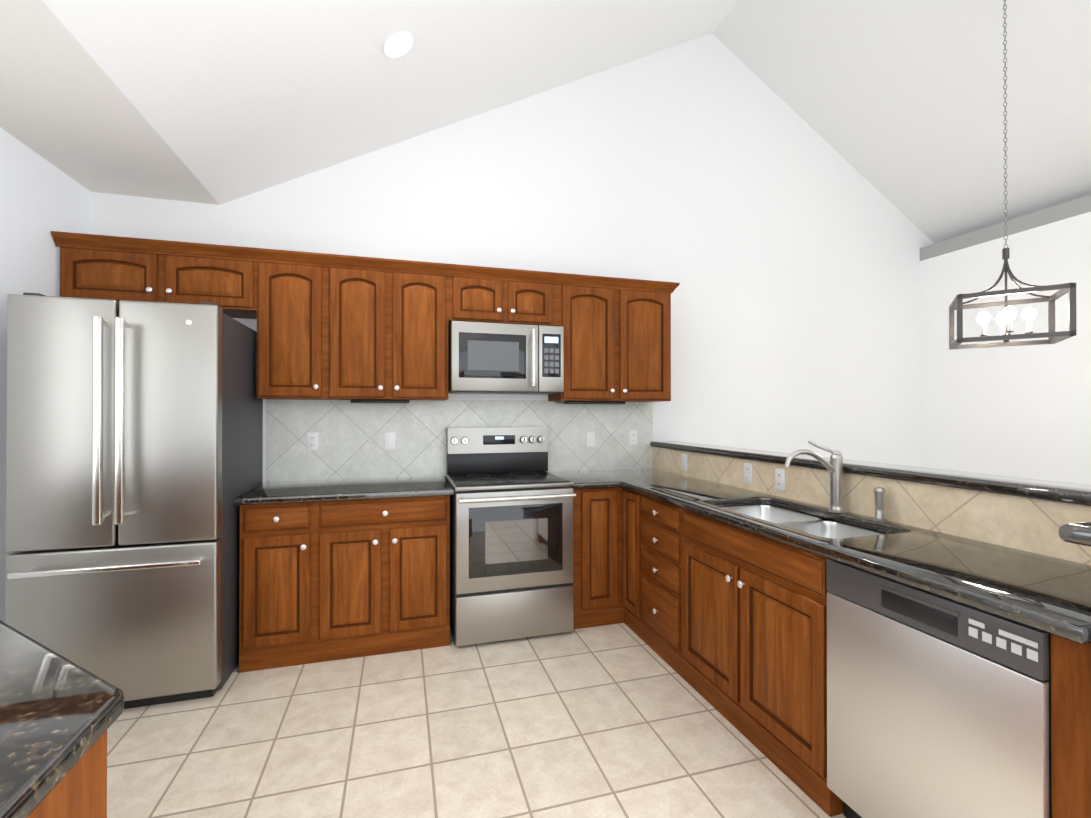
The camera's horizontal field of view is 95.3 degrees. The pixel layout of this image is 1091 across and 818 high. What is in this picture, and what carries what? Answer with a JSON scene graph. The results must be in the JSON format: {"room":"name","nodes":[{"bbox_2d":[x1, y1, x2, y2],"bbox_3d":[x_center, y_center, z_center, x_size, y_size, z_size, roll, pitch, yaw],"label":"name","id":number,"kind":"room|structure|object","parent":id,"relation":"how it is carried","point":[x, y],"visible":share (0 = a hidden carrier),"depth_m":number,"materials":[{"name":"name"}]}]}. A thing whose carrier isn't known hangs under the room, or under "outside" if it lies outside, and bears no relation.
{"room":"kitchen","nodes":[
{"label":"kitchen","id":0,"kind":"room"},
{"bbox_2d":[0,127,90,622],"bbox_3d":[-1.880,0.002,-0.176,0.200,2.706,6.400,0,0,-16],"label":"wall","id":1,"kind":"structure","parent":0,"point":[41,198],"depth_m":2.43,"materials":[{"name":"paint"}]},
{"bbox_2d":[0,0,737,204],"bbox_3d":[0.148,-2.280,0.426,4.426,1.964,6.400,0,0,-16],"label":"ceiling","id":2,"kind":"structure","parent":0,"point":[230,100],"depth_m":2.49,"materials":[{"name":"paint"}]},
{"bbox_2d":[383,31,413,57],"bbox_3d":[-0.742,-1.839,2.503,0.150,0.083,0.168,0,0,-16],"label":"recessed light","id":3,"kind":"object","parent":2,"relation":"in","point":[397,44],"visible":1,"depth_m":2.50,"materials":[{"name":"white"}]},
{"bbox_2d":[107,623,845,817],"bbox_3d":[1.723,1.410,0.947,7.750,0.100,6.550,0,0,-16],"label":"floor","id":4,"kind":"structure","parent":0,"point":[621,720],"depth_m":2.03,"materials":[{"name":"beige tile"}]},
{"bbox_2d":[27,730,106,817],"bbox_3d":[-1.146,0.919,0.040,1.323,0.873,2.813,0,0,-16],"label":"base cabinet","id":5,"kind":"object","parent":4,"relation":"on","point":[79,790],"depth_m":0.72,"materials":[{"name":"brown wood"}]},
{"bbox_2d":[0,620,123,817],"bbox_3d":[-1.138,0.461,0.056,1.345,0.038,2.835,0,0,-16],"label":"countertop","id":6,"kind":"structure","parent":5,"relation":"on","point":[59,714],"depth_m":0.73,"materials":[{"name":"black stone"}]},
{"bbox_2d":[5,293,262,708],"bbox_3d":[-2.027,0.427,2.584,0.790,1.879,0.895,0,0,-16],"label":"refrigerator","id":7,"kind":"object","parent":4,"relation":"on","point":[134,449],"visible":0.92,"depth_m":2.24,"materials":[{"name":"grey metal"}]},
{"bbox_2d":[239,495,449,672],"bbox_3d":[-1.156,0.932,3.014,1.080,0.873,0.662,0,0,-16],"label":"base cabinet","id":8,"kind":"object","parent":4,"relation":"on","point":[322,581],"visible":1,"depth_m":2.72,"materials":[{"name":"brown wood"}]},
{"bbox_2d":[233,475,453,504],"bbox_3d":[-1.157,0.475,3.020,1.119,0.038,0.646,0,0,-16],"label":"countertop","id":9,"kind":"structure","parent":8,"relation":"on","point":[271,492],"depth_m":2.84,"materials":[{"name":"black stone"}]},
{"bbox_2d":[445,427,575,645],"bbox_3d":[-0.250,0.746,3.225,0.731,1.247,0.752,0,0,-16],"label":"range","id":10,"kind":"object","parent":4,"relation":"on","point":[511,537],"visible":1,"depth_m":2.95,"materials":[{"name":"grey metal"}]},
{"bbox_2d":[573,487,620,628],"bbox_3d":[0.236,0.934,3.423,0.330,0.873,0.657,0,0,-16],"label":"base cabinet","id":11,"kind":"object","parent":4,"relation":"on","point":[596,512],"depth_m":3.13,"materials":[{"name":"brown wood"}]},
{"bbox_2d":[549,468,1090,643],"bbox_3d":[0.821,0.472,2.436,0.902,0.038,2.876,0,0,-16],"label":"countertop","id":12,"kind":"structure","parent":11,"relation":"on","point":[1049,594],"depth_m":1.53,"materials":[{"name":"black stone"}]},
{"bbox_2d":[722,505,884,537],"bbox_3d":[1.073,0.592,2.167,0.411,0.200,0.796,0,0,-16],"label":"steel undermount sink","id":13,"kind":"object","parent":12,"relation":"in","point":[811,524],"visible":0.19,"depth_m":2.19,"materials":[{"name":"silver metal"}]},
{"bbox_2d":[784,440,844,512],"bbox_3d":[1.169,0.295,2.215,0.300,0.311,0.151,0,0,-16],"label":"faucet","id":14,"kind":"object","parent":12,"relation":"on","point":[834,466],"visible":1,"depth_m":2.18,"materials":[{"name":"silver metal"}]},
{"bbox_2d":[872,487,887,521],"bbox_3d":[1.357,0.381,2.017,0.052,0.138,0.052,0,0,-16],"label":"sprayer","id":15,"kind":"object","parent":12,"relation":"on","point":[879,496],"visible":1,"depth_m":2.00,"materials":[{"name":"silver metal"}]},
{"bbox_2d":[621,487,885,816],"bbox_3d":[0.889,0.931,2.801,0.574,0.873,2.217,0,0,-16],"label":"base cabinet","id":16,"kind":"object","parent":4,"relation":"on","point":[728,622],"depth_m":2.08,"materials":[{"name":"brown wood"}]},
{"bbox_2d":[826,559,1051,817],"bbox_3d":[1.283,0.928,1.453,0.563,0.867,0.584,0,0,-16],"label":"dishwasher","id":17,"kind":"object","parent":4,"relation":"on","point":[938,706],"visible":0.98,"depth_m":1.33,"materials":[{"name":"grey metal"}]},
{"bbox_2d":[1051,634,1090,817],"bbox_3d":[1.389,0.924,1.141,0.544,0.873,0.069,0,0,-16],"label":"base cabinet","id":18,"kind":"object","parent":4,"relation":"on","point":[1070,660],"depth_m":1.07,"materials":[{"name":"brown wood"}]},
{"bbox_3d":[1.081,0.825,2.452,0.710,1.084,3.004,0,0,-16],"label":"wall","id":19,"kind":"structure","parent":4,"relation":"on","visible":0},
{"bbox_2d":[650,441,1090,546],"bbox_3d":[1.084,0.262,2.435,0.805,0.040,3.024,0,0,-16],"label":"bar","id":20,"kind":"object","parent":19,"relation":"on","point":[1072,493],"visible":0.89,"depth_m":1.82,"materials":[{"name":"black stone"}]},
{"bbox_2d":[653,447,1090,564],"bbox_3d":[1.258,0.384,2.562,0.008,0.199,2.878,0,0,-16],"label":"wall tile","id":21,"kind":"structure","parent":19,"relation":"attached to","point":[1032,525],"depth_m":1.88,"materials":[{"name":"beige tile"}]},
{"bbox_2d":[681,454,686,470],"bbox_3d":[0.976,0.366,3.499,0.007,0.115,0.070,0,0,-16],"label":"outlet","id":22,"kind":"object","parent":21,"relation":"attached to","point":[683,461],"visible":1,"depth_m":3.49,"materials":[{"name":"white plastic"}]},
{"bbox_2d":[744,463,751,483],"bbox_3d":[1.164,0.364,2.856,0.008,0.115,0.070,0,0,-16],"label":"outlet","id":23,"kind":"object","parent":21,"relation":"attached to","point":[747,472],"visible":1,"depth_m":2.85,"materials":[{"name":"white plastic"}]},
{"bbox_2d":[775,468,784,491],"bbox_3d":[1.234,0.368,2.616,0.008,0.115,0.070,0,0,-16],"label":"outlet","id":24,"kind":"object","parent":21,"relation":"attached to","point":[779,479],"visible":1,"depth_m":2.61,"materials":[{"name":"white plastic"}]},
{"bbox_2d":[91,33,934,482],"bbox_3d":[0.826,-1.001,4.029,7.750,4.750,0.150,0,0,-16],"label":"wall","id":25,"kind":"structure","parent":0,"point":[779,239],"depth_m":4.05,"materials":[{"name":"paint"}]},
{"bbox_2d":[51,231,258,397],"bbox_3d":[-2.170,-0.500,2.901,0.926,0.862,0.327,0,0,-16],"label":"upper cabinet","id":26,"kind":"object","parent":25,"relation":"attached to","point":[93,266],"depth_m":2.75,"materials":[{"name":"brown wood"}]},
{"bbox_2d":[259,248,326,399],"bbox_3d":[-1.546,-0.499,3.083,0.374,0.862,0.327,0,0,-16],"label":"upper cabinet","id":27,"kind":"object","parent":25,"relation":"attached to","point":[292,284],"depth_m":2.93,"materials":[{"name":"brown wood"}]},
{"bbox_2d":[327,254,450,400],"bbox_3d":[-1.015,-0.499,3.238,0.732,0.862,0.327,0,0,-16],"label":"upper cabinet","id":28,"kind":"object","parent":25,"relation":"attached to","point":[337,327],"depth_m":3.09,"materials":[{"name":"brown wood"}]},
{"bbox_2d":[350,399,408,402],"bbox_3d":[-1.071,-0.056,3.227,0.360,0.021,0.080,0,0,-16],"label":"under-cabinet light","id":29,"kind":"object","parent":28,"relation":"attached to","point":[375,401],"visible":1,"depth_m":3.18,"materials":[{"name":"black plastic"}]},
{"bbox_2d":[266,399,652,481],"bbox_3d":[-0.468,0.208,3.563,2.746,0.560,0.008,0,0,-16],"label":"tile backsplash","id":30,"kind":"structure","parent":25,"relation":"attached to","point":[351,440],"depth_m":3.44,"materials":[{"name":"grey tile"}]},
{"bbox_2d":[307,433,318,449],"bbox_3d":[-1.521,0.205,3.247,0.070,0.115,0.008,0,0,-16],"label":"electrical outlet","id":31,"kind":"object","parent":30,"relation":"attached to","point":[312,441],"visible":1,"depth_m":3.25,"materials":[{"name":"white plastic"}]},
{"bbox_2d":[384,433,394,449],"bbox_3d":[-1.059,0.211,3.382,0.070,0.115,0.007,0,0,-16],"label":"electrical outlet","id":32,"kind":"object","parent":30,"relation":"attached to","point":[389,440],"visible":1,"depth_m":3.38,"materials":[{"name":"white plastic"}]},
{"bbox_2d":[587,432,594,446],"bbox_3d":[0.347,0.223,3.792,0.070,0.115,0.007,0,0,-16],"label":"electrical outlet","id":33,"kind":"object","parent":30,"relation":"attached to","point":[590,439],"visible":1,"depth_m":3.79,"materials":[{"name":"white plastic"}]},
{"bbox_2d":[629,430,636,444],"bbox_3d":[0.688,0.217,3.892,0.070,0.115,0.008,0,0,-16],"label":"electrical outlet","id":34,"kind":"object","parent":30,"relation":"attached to","point":[632,437],"visible":1,"depth_m":3.89,"materials":[{"name":"white plastic"}]},
{"bbox_2d":[451,264,558,400],"bbox_3d":[-0.313,-0.498,3.443,0.730,0.862,0.327,0,0,-16],"label":"upper cabinet","id":35,"kind":"object","parent":25,"relation":"attached to","point":[478,293],"depth_m":3.30,"materials":[{"name":"brown wood"}]},
{"bbox_2d":[448,321,563,394],"bbox_3d":[-0.282,-0.338,3.392,0.743,0.446,0.439,0,0,-16],"label":"microwave","id":36,"kind":"object","parent":35,"relation":"attached to","point":[493,358],"visible":1,"depth_m":3.22,"materials":[{"name":"grey metal"}]},
{"bbox_2d":[559,273,674,401],"bbox_3d":[0.460,-0.497,3.669,0.880,0.862,0.327,0,0,-16],"label":"upper cabinet","id":37,"kind":"object","parent":25,"relation":"attached to","point":[617,331],"depth_m":3.51,"materials":[{"name":"brown wood"}]},
{"bbox_2d":[555,401,624,403],"bbox_3d":[0.325,-0.054,3.634,0.531,0.021,0.080,0,0,-16],"label":"under-cabinet light","id":38,"kind":"object","parent":37,"relation":"attached to","point":[594,402],"visible":1,"depth_m":3.60,"materials":[{"name":"black plastic"}]},
{"bbox_2d":[712,0,1090,242],"bbox_3d":[3.868,-2.190,1.511,3.324,2.134,6.400,0,0,-16],"label":"ceiling","id":39,"kind":"structure","parent":0,"point":[898,104],"depth_m":3.72,"materials":[{"name":"paint"}]},
{"bbox_2d":[919,212,1090,484],"bbox_3d":[4.969,-0.036,1.823,1.030,2.800,6.400,0,0,-16],"label":"wall","id":40,"kind":"structure","parent":0,"point":[1023,411],"depth_m":4.04,"materials":[{"name":"paint"}]},
{"bbox_2d":[920,194,1090,260],"bbox_3d":[4.971,-1.498,1.830,1.026,0.125,6.400,0,0,-16],"label":"fascia","id":41,"kind":"object","parent":40,"relation":"attached to","point":[1069,209],"visible":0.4,"depth_m":4.04,"materials":[{"name":"white paint"}]},
{"bbox_3d":[2.727,-2.513,2.950,0.124,0.038,0.124,0,0,-16],"label":"light","id":42,"kind":"object","parent":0,"visible":0},
{"bbox_2d":[949,0,1075,349],"bbox_3d":[2.727,-1.452,2.945,0.490,2.113,0.400,0,0,34],"label":"pendant lantern","id":43,"kind":"object","parent":42,"relation":"hanging from","point":[1005,317],"visible":1,"depth_m":2.93,"materials":[{"name":"brown metal"}]}
]}

